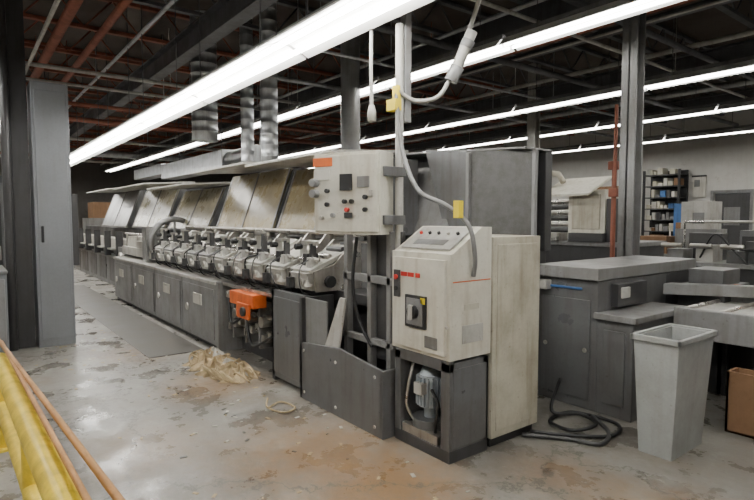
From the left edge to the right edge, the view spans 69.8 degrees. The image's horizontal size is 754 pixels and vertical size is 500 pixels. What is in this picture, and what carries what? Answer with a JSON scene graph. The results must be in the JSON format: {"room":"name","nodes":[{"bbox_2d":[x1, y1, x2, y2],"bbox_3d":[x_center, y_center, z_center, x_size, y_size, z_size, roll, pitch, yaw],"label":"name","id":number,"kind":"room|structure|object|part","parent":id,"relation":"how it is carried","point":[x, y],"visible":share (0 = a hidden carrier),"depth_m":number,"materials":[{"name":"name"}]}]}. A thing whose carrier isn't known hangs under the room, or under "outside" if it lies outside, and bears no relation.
{"room":"print shop","nodes":[
{"label":"print shop","id":0,"kind":"room"},
{"bbox_2d":[0,151,250,227],"bbox_3d":[-13.256,-2.542,27.693,21.000,5.000,0.200,-3,4,-38],"label":"wall","id":1,"kind":"structure","parent":0,"point":[85,176],"depth_m":27.09,"materials":[{"name":"grey paint"}]},
{"bbox_2d":[69,0,277,141],"bbox_3d":[-5.652,-3.384,11.882,0.200,0.350,34.000,-3,4,-38],"label":"roof beam","id":2,"kind":"structure","parent":1,"relation":"attached to","point":[222,18],"depth_m":8.41,"materials":[{"name":"metal"}]},
{"bbox_2d":[386,0,480,276],"bbox_3d":[0.372,-1.429,3.684,0.705,3.184,0.560,1,4,18],"label":"power cord","id":3,"kind":"object","parent":2,"relation":"hanging from","point":[467,42],"visible":1,"depth_m":3.81,"materials":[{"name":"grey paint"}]},
{"bbox_2d":[110,0,601,166],"bbox_3d":[-3.080,-3.501,13.865,0.200,0.350,34.000,-3,4,-38],"label":"roof beam","id":4,"kind":"structure","parent":1,"relation":"attached to","point":[547,9],"depth_m":8.55,"materials":[{"name":"metal"}]},
{"bbox_2d":[278,83,340,121],"label":"fluorescent lights","id":5,"kind":"object","parent":4,"relation":"hanging from","point":[333,98],"depth_m":9.90,"materials":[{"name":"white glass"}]},
{"bbox_2d":[360,55,394,97],"label":"fluorescent lights","id":6,"kind":"object","parent":4,"relation":"hanging from","point":[380,83],"depth_m":8.32,"materials":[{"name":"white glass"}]},
{"bbox_2d":[411,49,457,82],"label":"fluorescent lights","id":7,"kind":"object","parent":4,"relation":"hanging from","point":[440,64],"depth_m":7.35,"materials":[{"name":"white plastic"}]},
{"bbox_2d":[256,88,753,172],"bbox_3d":[3.133,-3.785,18.655,0.200,0.350,34.000,-3,4,-38],"label":"roof beam","id":8,"kind":"structure","parent":1,"relation":"attached to","point":[721,97],"depth_m":15.13,"materials":[{"name":"metal"}]},
{"bbox_2d":[278,38,753,152],"bbox_3d":[0.125,-3.647,16.336,0.200,0.350,34.000,-3,4,-38],"label":"roof beam","id":9,"kind":"structure","parent":1,"relation":"attached to","point":[745,48],"depth_m":11.41,"materials":[{"name":"metal"}]},
{"bbox_2d":[360,129,394,143],"label":"fluorescent lights","id":10,"kind":"object","parent":9,"relation":"hanging from","point":[387,134],"depth_m":13.64,"materials":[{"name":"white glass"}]},
{"bbox_2d":[644,49,753,91],"label":"fluorescent lights","id":11,"kind":"object","parent":9,"relation":"hanging from","point":[712,71],"depth_m":7.71,"materials":[{"name":"white plastic"}]},
{"bbox_2d":[131,0,305,107],"bbox_3d":[-4.702,-3.749,12.595,0.086,0.785,33.800,-3,4,-38],"label":"ceiling pipe","id":12,"kind":"object","parent":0,"point":[305,0],"depth_m":11.78,"materials":[{"name":"metal"}]},
{"bbox_2d":[100,0,545,164],"bbox_3d":[-3.436,-3.814,13.571,0.057,0.770,33.800,-3,4,-38],"label":"ceiling pipe","id":13,"kind":"object","parent":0,"point":[533,2],"depth_m":8.39,"materials":[{"name":"metal"}]},
{"bbox_2d":[0,268,753,499],"bbox_3d":[-2.803,0.804,14.334,21.000,0.100,34.000,-3,4,-38],"label":"floor","id":14,"kind":"structure","parent":0,"point":[151,467],"depth_m":3.76,"materials":[{"name":"concrete"}]},
{"bbox_2d":[0,265,9,352],"bbox_3d":[-4.732,0.729,6.204,0.790,1.010,0.980,-3,4,-38],"label":"base cabinet","id":15,"kind":"object","parent":14,"relation":"on","point":[4,324],"visible":0.72,"depth_m":6.04,"materials":[{"name":"grey paint"}]},
{"bbox_2d":[0,176,34,311],"bbox_3d":[-5.619,0.025,8.027,0.900,2.200,0.850,-3,4,-38],"label":"tall cabinet","id":16,"kind":"object","parent":14,"relation":"on","point":[2,242],"visible":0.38,"depth_m":7.72,"materials":[{"name":"grey metal"}]},
{"bbox_2d":[0,0,35,350],"bbox_3d":[-4.401,-1.290,6.549,0.280,5.000,0.350,-3,4,-38],"label":"column","id":17,"kind":"structure","parent":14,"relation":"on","point":[13,103],"depth_m":6.49,"materials":[{"name":"grey metal"}]},
{"bbox_2d":[0,352,81,499],"bbox_3d":[-1.587,1.126,2.510,0.190,0.655,3.401,-3,4,-39],"label":"plastic sheet","id":18,"kind":"object","parent":14,"relation":"on","point":[41,474],"visible":0.89,"depth_m":2.53,"materials":[{"name":"yellow plastic"}]},
{"bbox_2d":[0,339,124,499],"bbox_3d":[-1.713,0.766,2.704,0.128,0.040,3.707,-3,4,-41],"label":"poles","id":19,"kind":"object","parent":18,"relation":"on","point":[22,375],"visible":1,"depth_m":2.25,"materials":[{"name":"wood"}]},
{"bbox_2d":[26,80,79,347],"bbox_3d":[-4.087,-0.431,6.856,0.470,3.250,0.430,-3,4,-38],"label":"metal cabinet","id":20,"kind":"object","parent":14,"relation":"on","point":[54,210],"visible":1,"depth_m":6.68,"materials":[{"name":"grey metal"}]},
{"bbox_2d":[82,202,110,232],"bbox_3d":[-9.140,-1.469,27.334,10.000,2.900,1.500,-3,4,-38],"label":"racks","id":21,"kind":"object","parent":14,"relation":"on","point":[97,211],"visible":0.12,"depth_m":24.03,"materials":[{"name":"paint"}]},
{"bbox_2d":[74,285,203,357],"bbox_3d":[-4.821,1.034,9.558,0.640,0.006,8.100,-3,4,-38],"label":"floor mat","id":22,"kind":"object","parent":14,"relation":"on","point":[152,340],"visible":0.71,"depth_m":7.88,"materials":[{"name":"grey rubber"}]},
{"bbox_2d":[181,346,260,383],"bbox_3d":[-1.670,1.185,5.743,0.638,0.151,1.395,-3,4,-38],"label":"pile","id":23,"kind":"object","parent":14,"relation":"on","point":[213,363],"visible":1,"depth_m":5.50,"materials":[{"name":"paper"}]},
{"bbox_2d":[35,330,470,499],"bbox_3d":[-1.910,1.307,4.948,1.730,0.003,7.901,-3,4,-38],"label":"paper scraps","id":24,"kind":"object","parent":14,"relation":"on","point":[227,411],"visible":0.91,"depth_m":4.31,"materials":[{"name":"beige paper"}]},
{"bbox_2d":[259,85,272,172],"bbox_3d":[-2.774,-1.706,13.575,0.375,5.000,0.375,-3,4,-38],"label":"steel column","id":25,"kind":"structure","parent":14,"relation":"on","point":[259,85],"depth_m":13.48,"materials":[{"name":"grey metal"}]},
{"bbox_2d":[265,397,295,412],"bbox_3d":[-0.855,1.316,4.591,0.398,0.027,0.213,2,4,33],"label":"loose wire","id":26,"kind":"object","parent":14,"relation":"on","point":[273,404],"visible":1,"depth_m":4.55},
{"bbox_2d":[74,146,551,439],"bbox_3d":[-4.498,-0.220,10.993,1.996,2.340,17.120,-3,4,-39],"label":"machine","id":27,"kind":"object","parent":14,"relation":"on","point":[244,264],"visible":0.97,"depth_m":5.52,"materials":[{"name":"grey paint"}]},
{"bbox_3d":[-6.504,-1.499,13.549,0.950,0.090,2.700,-3,4,-38],"label":"open lid","id":28,"kind":"part","parent":27,"relation":"part of","materials":[{"name":"grey paint"}]},
{"bbox_2d":[102,190,147,227],"bbox_3d":[-6.320,-0.774,13.747,0.770,1.380,2.758,-3,4,-38],"label":"hood","id":29,"kind":"object","parent":27,"relation":"attached to","point":[123,209],"depth_m":13.32,"materials":[{"name":"grey paint"}]},
{"bbox_3d":[-4.640,-1.326,11.141,0.950,0.090,2.400,-3,4,-38],"label":"open lid","id":30,"kind":"part","parent":27,"relation":"part of","materials":[{"name":"grey paint"}]},
{"bbox_2d":[132,188,201,233],"bbox_3d":[-4.456,-0.617,11.338,0.770,1.350,2.458,-3,4,-38],"label":"hood","id":31,"kind":"object","parent":27,"relation":"attached to","point":[156,205],"depth_m":11.05,"materials":[{"name":"grey paint"}]},
{"bbox_3d":[-3.172,-1.094,9.252,0.950,0.090,2.000,-3,4,-38],"label":"open lid","id":32,"kind":"part","parent":27,"relation":"part of","materials":[{"name":"grey paint"}]},
{"bbox_2d":[168,187,228,231],"bbox_3d":[-2.989,-0.444,9.446,0.770,1.230,2.058,-3,4,-38],"label":"hood","id":33,"kind":"object","parent":27,"relation":"attached to","point":[203,207],"depth_m":9.13,"materials":[{"name":"grey paint"}]},
{"bbox_3d":[-1.797,-1.129,7.467,0.950,0.090,1.900,-3,4,-38],"label":"open lid","id":34,"kind":"part","parent":27,"relation":"part of","materials":[{"name":"grey paint"}]},
{"bbox_3d":[-2.066,0.398,7.659,1.350,1.500,8.610,-3,4,-38],"label":"frame","id":35,"kind":"part","parent":27,"relation":"part of","materials":[{"name":"grey paint"}]},
{"bbox_2d":[217,168,307,233],"bbox_3d":[-1.613,-0.409,7.664,0.770,1.370,1.958,-3,4,-38],"label":"hood","id":36,"kind":"object","parent":27,"relation":"attached to","point":[257,200],"depth_m":7.40,"materials":[{"name":"grey paint"}]},
{"bbox_2d":[259,2,278,161],"bbox_3d":[-1.567,-2.534,7.814,0.260,2.645,0.260,-3,4,-38],"label":"vent duct","id":37,"kind":"object","parent":27,"relation":"on","point":[268,85],"visible":0.7,"depth_m":7.74,"materials":[{"name":"silver metal"}]},
{"bbox_3d":[-0.620,-0.999,5.948,0.950,0.090,1.850,-3,4,-38],"label":"open lid","id":38,"kind":"part","parent":27,"relation":"part of","materials":[{"name":"grey paint"}]},
{"bbox_2d":[275,158,417,240],"bbox_3d":[-0.436,-0.299,6.144,0.770,1.330,1.908,-3,4,-38],"label":"hood","id":39,"kind":"object","parent":27,"relation":"attached to","point":[297,210],"depth_m":6.22,"materials":[{"name":"grey paint"}]},
{"bbox_2d":[340,35,359,149],"bbox_3d":[-0.410,-1.399,8.397,0.400,5.000,0.400,-3,4,-38],"label":"steel column","id":40,"kind":"structure","parent":14,"relation":"on","point":[350,68],"depth_m":8.22,"materials":[{"name":"grey metal"}]},
{"bbox_2d":[309,12,410,248],"bbox_3d":[-0.128,-0.857,3.988,0.714,4.440,0.309,1,4,20],"label":"control box","id":41,"kind":"object","parent":14,"relation":"on","point":[353,192],"visible":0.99,"depth_m":3.92,"materials":[{"name":"beige metal"}]},
{"bbox_2d":[392,226,539,464],"bbox_3d":[0.621,0.599,3.929,1.025,1.540,0.588,-3,4,-38],"label":"cabinet","id":42,"kind":"object","parent":14,"relation":"on","point":[466,346],"visible":0.99,"depth_m":3.70,"materials":[{"name":"beige metal"}]},
{"bbox_3d":[0.394,1.034,3.810,0.260,0.524,0.361,-3,4,-38],"label":"pump motor","id":43,"kind":"part","parent":42,"relation":"part of","materials":[{"name":"grey paint"}]},
{"bbox_2d":[527,63,540,147],"bbox_3d":[3.487,-1.618,12.096,0.300,5.000,0.300,-3,4,-38],"label":"steel column","id":44,"kind":"structure","parent":14,"relation":"on","point":[533,118],"depth_m":11.97,"materials":[{"name":"grey metal"}]},
{"bbox_2d":[522,378,621,445],"bbox_3d":[1.513,1.228,4.078,0.567,0.258,0.796,3,4,37],"label":"coil","id":45,"kind":"object","parent":14,"relation":"on","point":[594,418],"visible":1,"depth_m":3.97,"materials":[{"name":"black rubber"}]},
{"bbox_2d":[546,171,666,262],"bbox_3d":[3.588,-0.178,9.348,1.500,2.450,2.100,-3,4,-38],"label":"machine","id":46,"kind":"object","parent":14,"relation":"on","point":[585,217],"visible":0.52,"depth_m":8.80,"materials":[{"name":"grey paint"}]},
{"bbox_2d":[596,186,618,189],"bbox_3d":[7.423,-0.731,17.410,0.750,2.600,1.300,-3,4,-38],"label":"storage cabinet","id":47,"kind":"object","parent":14,"relation":"on","point":[605,187],"visible":0.02,"depth_m":17.18,"materials":[{"name":"grey paint"}]},
{"bbox_2d":[608,104,618,256],"bbox_3d":[3.440,-0.460,7.761,0.350,3.200,0.400,-3,4,-38],"label":"pipes","id":48,"kind":"object","parent":14,"relation":"on","point":[613,165],"visible":0.44,"depth_m":7.68,"materials":[{"name":"metal"}]},
{"bbox_2d":[617,12,645,256],"bbox_3d":[2.923,-1.270,6.212,0.270,5.000,0.270,-3,4,-38],"label":"steel column","id":49,"kind":"structure","parent":14,"relation":"on","point":[634,27],"depth_m":6.17,"materials":[{"name":"grey metal"}]},
{"bbox_2d":[538,241,753,422],"bbox_3d":[3.420,0.657,4.305,2.580,1.380,3.360,-3,4,-38],"label":"three-knife trimmer","id":50,"kind":"object","parent":14,"relation":"on","point":[590,309],"visible":0.84,"depth_m":4.59,"materials":[{"name":"grey paint"}]},
{"bbox_2d":[641,168,688,235],"bbox_3d":[8.513,-0.882,16.029,0.560,3.065,1.060,-3,4,-38],"label":"shelving","id":51,"kind":"object","parent":14,"relation":"on","point":[667,188],"visible":0.57,"depth_m":15.98,"materials":[{"name":"black metal"}]},
{"bbox_2d":[630,323,717,460],"bbox_3d":[2.062,0.972,3.767,0.580,0.815,0.330,-3,4,-38],"label":"trash bin","id":52,"kind":"object","parent":14,"relation":"on","point":[673,361],"visible":1,"depth_m":3.63,"materials":[{"name":"grey plastic"}]},
{"bbox_2d":[669,222,680,235],"bbox_3d":[7.100,0.139,12.021,0.780,1.500,0.900,-3,4,-38],"label":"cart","id":53,"kind":"object","parent":14,"relation":"on","point":[678,224],"visible":0.02,"depth_m":12.07,"materials":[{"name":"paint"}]},
{"bbox_2d":[673,204,681,235],"bbox_3d":[8.490,-0.299,15.191,0.400,2.000,0.350,-3,4,-38],"label":"post","id":54,"kind":"object","parent":14,"relation":"on","point":[677,207],"visible":0.12,"depth_m":15.12,"materials":[{"name":"paint"}]},
{"bbox_2d":[661,220,753,284],"bbox_3d":[4.474,0.412,6.841,0.900,1.568,1.600,-3,4,-38],"label":"machine","id":55,"kind":"object","parent":14,"relation":"on","point":[709,249],"visible":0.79,"depth_m":6.76,"materials":[{"name":"grey paint"}]},
{"bbox_2d":[725,367,753,438],"bbox_3d":[2.847,1.141,3.897,0.180,0.460,0.530,-3,4,-38],"label":"cardboard box","id":56,"kind":"object","parent":14,"relation":"on","point":[739,408],"visible":1,"depth_m":3.98,"materials":[{"name":"brown cardboard"}]},
{"bbox_3d":[5.967,0.540,10.156,0.800,0.920,2.100,-3,4,-38],"label":"workbench","id":57,"kind":"object","parent":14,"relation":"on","visible":0},
{"bbox_2d":[640,201,726,253],"bbox_3d":[5.771,-0.418,10.263,0.510,0.980,1.400,-3,4,-38],"label":"machine","id":58,"kind":"object","parent":57,"relation":"on","point":[695,210],"visible":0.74,"depth_m":9.85,"materials":[{"name":"grey paint"}]},
{"bbox_2d":[23,0,753,154],"bbox_3d":[-2.803,-4.287,14.033,21.000,0.100,34.000,-3,4,-38],"label":"ceiling","id":59,"kind":"structure","parent":0,"point":[711,23],"depth_m":10.67,"materials":[{"name":"red paint"}]},
{"bbox_2d":[25,0,60,73],"bbox_3d":[-7.195,-3.520,10.679,0.048,1.015,33.800,-3,4,-38],"label":"ceiling pipe","id":60,"kind":"object","parent":59,"relation":"hanging from","point":[56,2],"depth_m":6.93,"materials":[{"name":"grey metal"}]},
{"bbox_2d":[26,0,83,95],"bbox_3d":[-6.958,-3.658,10.855,0.133,0.760,33.800,-3,4,-38],"label":"ceiling pipe","id":61,"kind":"object","parent":59,"relation":"hanging from","point":[71,8],"depth_m":7.82,"materials":[{"name":"red metal"}]},
{"bbox_2d":[60,0,132,81],"bbox_3d":[-6.562,-3.684,11.160,0.105,0.745,33.800,-3,4,-38],"label":"ceiling pipe","id":62,"kind":"object","parent":59,"relation":"hanging from","point":[122,5],"depth_m":7.91,"materials":[{"name":"red metal"}]},
{"bbox_2d":[0,144,193,163],"bbox_3d":[-12.863,-4.723,27.045,21.011,0.530,0.090,-3,4,-38],"label":"joist","id":63,"kind":"object","parent":59,"relation":"attached to","point":[28,144],"visible":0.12,"depth_m":26.76,"materials":[{"name":"red paint"}]},
{"bbox_2d":[0,150,202,165],"bbox_3d":[-10.991,-4.081,21.633,8.700,1.190,0.095,-3,4,-38],"label":"pipe","id":64,"kind":"object","parent":59,"relation":"hanging from","point":[93,161],"visible":0.33,"depth_m":21.80,"materials":[{"name":"grey metal"}]},
{"bbox_2d":[68,0,176,108],"bbox_3d":[-6.166,-3.739,11.463,0.057,0.670,33.800,-3,4,-38],"label":"ceiling pipe","id":65,"kind":"object","parent":59,"relation":"hanging from","point":[171,2],"depth_m":8.48,"materials":[{"name":"grey metal"}]},
{"bbox_2d":[28,134,239,155],"bbox_3d":[-10.021,-4.505,23.371,21.011,0.530,0.090,-3,4,-38],"label":"joist","id":66,"kind":"object","parent":59,"relation":"attached to","point":[81,134],"visible":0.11,"depth_m":23.00,"materials":[{"name":"red paint"}]},
{"bbox_2d":[70,143,205,154],"bbox_3d":[-11.916,-4.650,25.820,21.011,0.530,0.090,-3,4,-38],"label":"joist","id":67,"kind":"object","parent":59,"relation":"attached to","point":[117,147],"visible":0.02,"depth_m":25.68,"materials":[{"name":"red paint"}]},
{"bbox_2d":[0,143,290,168],"bbox_3d":[-7.891,-3.964,20.241,11.500,1.260,0.228,-3,4,-38],"label":"pipe","id":68,"kind":"object","parent":59,"relation":"hanging from","point":[111,154],"visible":0.24,"depth_m":19.39,"materials":[{"name":"grey metal"}]},
{"bbox_2d":[69,107,231,150],"bbox_3d":[-7.018,-3.777,16.497,8.700,1.190,0.095,-3,4,-38],"label":"pipe","id":69,"kind":"object","parent":59,"relation":"hanging from","point":[70,137],"visible":0.29,"depth_m":16.51,"materials":[{"name":"grey metal"}]},
{"bbox_2d":[105,139,207,171],"label":"fluorescent lights","id":70,"kind":"object","parent":59,"relation":"hanging from","point":[189,144],"depth_m":17.42,"materials":[{"name":"white plastic"}]},
{"bbox_2d":[26,34,288,110],"bbox_3d":[-3.965,-3.406,10.021,5.800,1.165,0.048,-3,4,-38],"label":"pipe","id":71,"kind":"object","parent":59,"relation":"hanging from","point":[27,78],"visible":0.55,"depth_m":9.53,"materials":[{"name":"metal"}]},
{"bbox_2d":[25,28,299,103],"bbox_3d":[-3.721,-3.457,9.701,5.800,1.025,0.067,-3,4,-38],"label":"pipe","id":72,"kind":"object","parent":59,"relation":"hanging from","point":[34,64],"visible":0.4,"depth_m":9.21,"materials":[{"name":"grey metal"}]},
{"bbox_2d":[78,126,285,149],"bbox_3d":[-8.126,-4.360,20.922,21.011,0.530,0.090,-3,4,-38],"label":"joist","id":73,"kind":"object","parent":59,"relation":"attached to","point":[106,126],"visible":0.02,"depth_m":20.49,"materials":[{"name":"red paint"}]},
{"bbox_2d":[26,96,361,135],"bbox_3d":[-3.778,-3.534,12.310,8.700,1.180,0.076,-3,4,-38],"label":"pipe","id":74,"kind":"object","parent":59,"relation":"hanging from","point":[72,103],"visible":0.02,"depth_m":11.94,"materials":[{"name":"metal"}]},
{"bbox_2d":[134,108,260,179],"bbox_3d":[-5.118,-3.098,14.337,0.420,2.290,8.800,-3,4,-38],"label":"duct","id":75,"kind":"object","parent":59,"relation":"hanging from","point":[180,169],"visible":0.7,"depth_m":13.41,"materials":[{"name":"metal"}]},
{"bbox_2d":[71,129,323,152],"bbox_3d":[-9.073,-4.432,22.147,21.011,0.530,0.090,-3,4,-38],"label":"joist","id":76,"kind":"object","parent":59,"relation":"attached to","point":[89,129],"visible":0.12,"depth_m":21.70,"materials":[{"name":"red paint"}]},
{"bbox_2d":[189,10,217,142],"bbox_3d":[-2.912,-2.888,9.095,0.437,2.090,0.437,-3,4,-38],"label":"vent duct","id":77,"kind":"object","parent":59,"relation":"hanging from","point":[204,121],"visible":0.46,"depth_m":8.95,"materials":[{"name":"silver metal"}]},
{"bbox_2d":[26,100,413,145],"bbox_3d":[-6.230,-4.215,18.473,21.011,0.530,0.090,-3,4,-38],"label":"joist","id":78,"kind":"object","parent":59,"relation":"attached to","point":[26,100],"visible":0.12,"depth_m":17.91,"materials":[{"name":"red paint"}]},
{"bbox_2d":[69,114,388,147],"bbox_3d":[-7.178,-4.287,19.698,21.011,0.530,0.090,-3,4,-38],"label":"joist","id":79,"kind":"object","parent":59,"relation":"attached to","point":[103,131],"visible":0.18,"depth_m":19.18,"materials":[{"name":"red paint"}]},
{"bbox_2d":[69,116,394,149],"bbox_3d":[-3.975,-3.704,14.932,11.800,1.150,0.114,-3,4,-38],"label":"pipe","id":80,"kind":"object","parent":59,"relation":"hanging from","point":[71,118],"visible":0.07,"depth_m":14.06,"materials":[{"name":"grey metal"}]},
{"bbox_2d":[239,19,254,161],"bbox_3d":[-2.026,-2.569,8.407,0.208,2.645,0.208,-3,4,-38],"label":"vent duct","id":81,"kind":"object","parent":59,"relation":"hanging from","point":[246,35],"visible":0.59,"depth_m":8.35,"materials":[{"name":"silver metal"}]},
{"bbox_2d":[26,76,473,148],"bbox_3d":[-4.335,-4.070,16.024,21.011,0.530,0.090,-3,4,-38],"label":"joist","id":82,"kind":"object","parent":59,"relation":"attached to","point":[329,118],"visible":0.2,"depth_m":16.08,"materials":[{"name":"red paint"}]},
{"bbox_2d":[70,0,434,166],"bbox_3d":[-6.654,-2.785,12.180,0.534,2.660,28.760,-3,4,-38],"label":"fluorescent lights","id":83,"kind":"object","parent":59,"relation":"hanging from","point":[336,22],"depth_m":4.91,"materials":[{"name":"white plastic"}]},
{"bbox_3d":[-0.039,-2.027,4.027,0.068,2.110,0.068,-3,4,-38],"label":"hanging plug cord","id":84,"kind":"part","parent":83,"relation":"part of","materials":[{"name":"white plastic"}]},
{"bbox_2d":[68,94,437,146],"bbox_3d":[-5.283,-4.142,17.249,21.011,0.530,0.090,-3,4,-38],"label":"joist","id":85,"kind":"object","parent":59,"relation":"attached to","point":[70,95],"visible":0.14,"depth_m":16.70,"materials":[{"name":"red paint"}]},
{"bbox_2d":[25,60,502,144],"bbox_3d":[-3.388,-3.997,14.800,21.011,0.530,0.090,-3,4,-38],"label":"joist","id":86,"kind":"object","parent":59,"relation":"attached to","point":[69,89],"visible":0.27,"depth_m":13.52,"materials":[{"name":"red paint"}]},
{"bbox_2d":[24,39,524,132],"bbox_3d":[-2.440,-3.925,13.575,21.011,0.530,0.090,-3,4,-38],"label":"joist","id":87,"kind":"object","parent":59,"relation":"attached to","point":[25,40],"visible":0.27,"depth_m":11.37,"materials":[{"name":"red paint"}]},
{"bbox_2d":[24,21,573,135],"bbox_3d":[-1.493,-3.852,12.351,21.011,0.530,0.090,-3,4,-38],"label":"joist","id":88,"kind":"object","parent":59,"relation":"attached to","point":[58,50],"visible":0.12,"depth_m":9.95,"materials":[{"name":"red paint"}]},
{"bbox_2d":[278,122,340,158],"label":"fluorescent lights","id":89,"kind":"object","parent":59,"relation":"hanging from","point":[334,144],"depth_m":16.28,"materials":[{"name":"white plastic"}]},
{"bbox_2d":[23,0,613,129],"bbox_3d":[-0.545,-3.780,11.126,21.011,0.530,0.090,-3,4,-38],"label":"joist","id":90,"kind":"object","parent":59,"relation":"attached to","point":[81,25],"visible":0.34,"depth_m":8.88,"materials":[{"name":"red paint"}]},
{"bbox_2d":[132,0,666,123],"bbox_3d":[0.402,-3.707,9.902,21.011,0.530,0.090,-3,4,-38],"label":"joist","id":91,"kind":"object","parent":59,"relation":"attached to","point":[149,3],"visible":0.13,"depth_m":8.61,"materials":[{"name":"metal"}]},
{"bbox_2d":[121,0,695,169],"bbox_3d":[-2.724,-3.749,14.126,0.048,0.965,33.800,-3,4,-38],"label":"ceiling pipe","id":92,"kind":"object","parent":59,"relation":"hanging from","point":[687,1],"depth_m":7.95,"materials":[{"name":"grey metal"}]},
{"bbox_2d":[133,0,729,168],"bbox_3d":[-2.249,-3.823,14.489,0.038,0.860,33.800,-3,4,-38],"label":"ceiling pipe","id":93,"kind":"object","parent":59,"relation":"hanging from","point":[718,1],"depth_m":8.27,"materials":[{"name":"metal"}]},
{"bbox_2d":[140,0,738,166],"bbox_3d":[-1.932,-3.893,14.730,0.114,0.750,33.800,-3,4,-38],"label":"ceiling pipe","id":94,"kind":"object","parent":59,"relation":"hanging from","point":[705,1],"depth_m":8.70,"materials":[{"name":"red metal"}]},
{"bbox_2d":[277,72,619,138],"bbox_3d":[2.718,-3.629,12.647,12.000,1.030,0.076,-3,4,-38],"label":"pipe","id":95,"kind":"object","parent":59,"relation":"hanging from","point":[281,78],"visible":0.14,"depth_m":11.40,"materials":[{"name":"metal"}]},
{"bbox_2d":[408,113,526,152],"label":"fluorescent lights","id":96,"kind":"object","parent":59,"relation":"hanging from","point":[523,135],"depth_m":14.83,"materials":[{"name":"white plastic"}]},
{"bbox_2d":[184,29,753,151],"bbox_3d":[-0.904,-3.900,15.525,0.076,0.830,33.800,-3,4,-38],"label":"ceiling pipe","id":97,"kind":"object","parent":59,"relation":"hanging from","point":[750,32],"depth_m":9.74,"materials":[{"name":"metal"}]},
{"bbox_2d":[297,0,687,131],"bbox_3d":[3.620,-3.534,11.073,12.500,1.035,0.048,-3,4,-38],"label":"pipe","id":98,"kind":"object","parent":59,"relation":"hanging from","point":[325,51],"visible":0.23,"depth_m":9.75,"materials":[{"name":"metal"}]},
{"bbox_2d":[403,69,620,135],"label":"fluorescent lights","id":99,"kind":"object","parent":59,"relation":"hanging from","point":[613,90],"depth_m":10.17,"materials":[{"name":"white plastic"}]},
{"bbox_2d":[373,24,738,125],"bbox_3d":[4.354,-3.475,10.125,12.500,1.040,0.095,-3,4,-38],"label":"pipe","id":100,"kind":"object","parent":59,"relation":"hanging from","point":[382,28],"visible":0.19,"depth_m":8.67,"materials":[{"name":"metal"}]},
{"bbox_2d":[360,78,753,149],"bbox_3d":[1.550,-3.997,17.418,0.133,0.860,33.800,-3,4,-38],"label":"ceiling pipe","id":101,"kind":"object","parent":59,"relation":"hanging from","point":[740,82],"depth_m":13.01,"materials":[{"name":"grey metal"}]},
{"bbox_2d":[463,0,685,66],"label":"fluorescent lights","id":102,"kind":"object","parent":59,"relation":"hanging from","point":[594,15],"depth_m":5.77,"materials":[{"name":"white plastic"}]},
{"bbox_2d":[471,0,749,98],"bbox_3d":[4.951,-3.427,8.944,13.000,0.995,0.048,-3,4,-38],"label":"pipe","id":103,"kind":"object","parent":59,"relation":"hanging from","point":[483,2],"visible":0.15,"depth_m":7.47,"materials":[{"name":"black metal"}]},
{"bbox_2d":[561,0,753,80],"bbox_3d":[6.170,-3.403,9.003,11.000,1.050,0.076,-3,4,-38],"label":"pipe","id":104,"kind":"object","parent":59,"relation":"hanging from","point":[578,3],"visible":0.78,"depth_m":7.38,"materials":[{"name":"metal"}]},
{"bbox_2d":[703,0,753,28],"bbox_3d":[3.245,-3.489,6.228,21.011,0.530,0.090,-3,4,-38],"label":"joist","id":105,"kind":"object","parent":59,"relation":"attached to","point":[730,11],"visible":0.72,"depth_m":7.69,"materials":[{"name":"metal"}]},
{"bbox_3d":[-8.738,-3.243,9.502,0.200,0.350,34.000,-3,4,-38],"label":"roof beam","id":106,"kind":"structure","parent":59,"relation":"attached to","visible":0},
{"bbox_2d":[316,0,724,115],"bbox_3d":[1.350,-3.635,8.677,21.011,0.530,0.090,-3,4,-38],"label":"joist","id":107,"kind":"object","parent":106,"relation":"on","point":[446,3],"visible":0.28,"depth_m":9.89,"materials":[{"name":"metal"}]},
{"bbox_2d":[509,0,753,89],"bbox_3d":[2.297,-3.562,7.453,21.011,0.530,0.090,-3,4,-38],"label":"joist","id":108,"kind":"object","parent":106,"relation":"on","point":[662,28],"visible":0.15,"depth_m":9.61,"materials":[{"name":"metal"}]},
{"bbox_2d":[450,108,753,237],"bbox_3d":[5.586,-2.125,20.652,0.200,5.000,34.000,-3,4,-38],"label":"wall","id":109,"kind":"structure","parent":0,"point":[727,161],"depth_m":15.99,"materials":[{"name":"white paint"}]},
{"bbox_2d":[540,118,619,137],"label":"fluorescent lights","id":110,"kind":"object","parent":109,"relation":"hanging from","point":[609,123],"depth_m":12.40,"materials":[{"name":"white plastic"}]},
{"bbox_2d":[546,134,619,153],"label":"fluorescent lights","id":111,"kind":"object","parent":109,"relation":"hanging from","point":[607,144],"depth_m":15.81,"materials":[{"name":"white plastic"}]},
{"bbox_2d":[643,82,753,123],"label":"fluorescent lights","id":112,"kind":"object","parent":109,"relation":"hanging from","point":[720,107],"depth_m":10.37,"materials":[{"name":"white plastic"}]},
{"bbox_2d":[643,124,753,143],"label":"fluorescent lights","id":113,"kind":"object","parent":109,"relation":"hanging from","point":[732,130],"depth_m":13.31,"materials":[{"name":"white plastic"}]},
{"bbox_2d":[692,175,706,196],"bbox_3d":[9.309,-1.841,15.607,0.075,0.630,0.390,-3,4,-38],"label":"notice board","id":114,"kind":"object","parent":109,"relation":"attached to","point":[699,184],"visible":1,"depth_m":15.57,"materials":[{"name":"paper"}]},
{"bbox_2d":[710,189,753,229],"bbox_3d":[9.835,-0.481,15.050,0.030,2.380,1.060,-3,4,-38],"label":"trim","id":115,"kind":"structure","parent":109,"relation":"attached to","point":[751,191],"depth_m":14.66,"materials":[{"name":"grey paint"}]},
{"bbox_2d":[715,193,749,250],"bbox_3d":[9.899,-0.439,15.102,0.110,2.290,0.880,-3,4,-38],"label":"door","id":116,"kind":"structure","parent":109,"relation":"in","point":[735,206],"depth_m":15.01,"materials":[{"name":"grey paint"}]}
]}

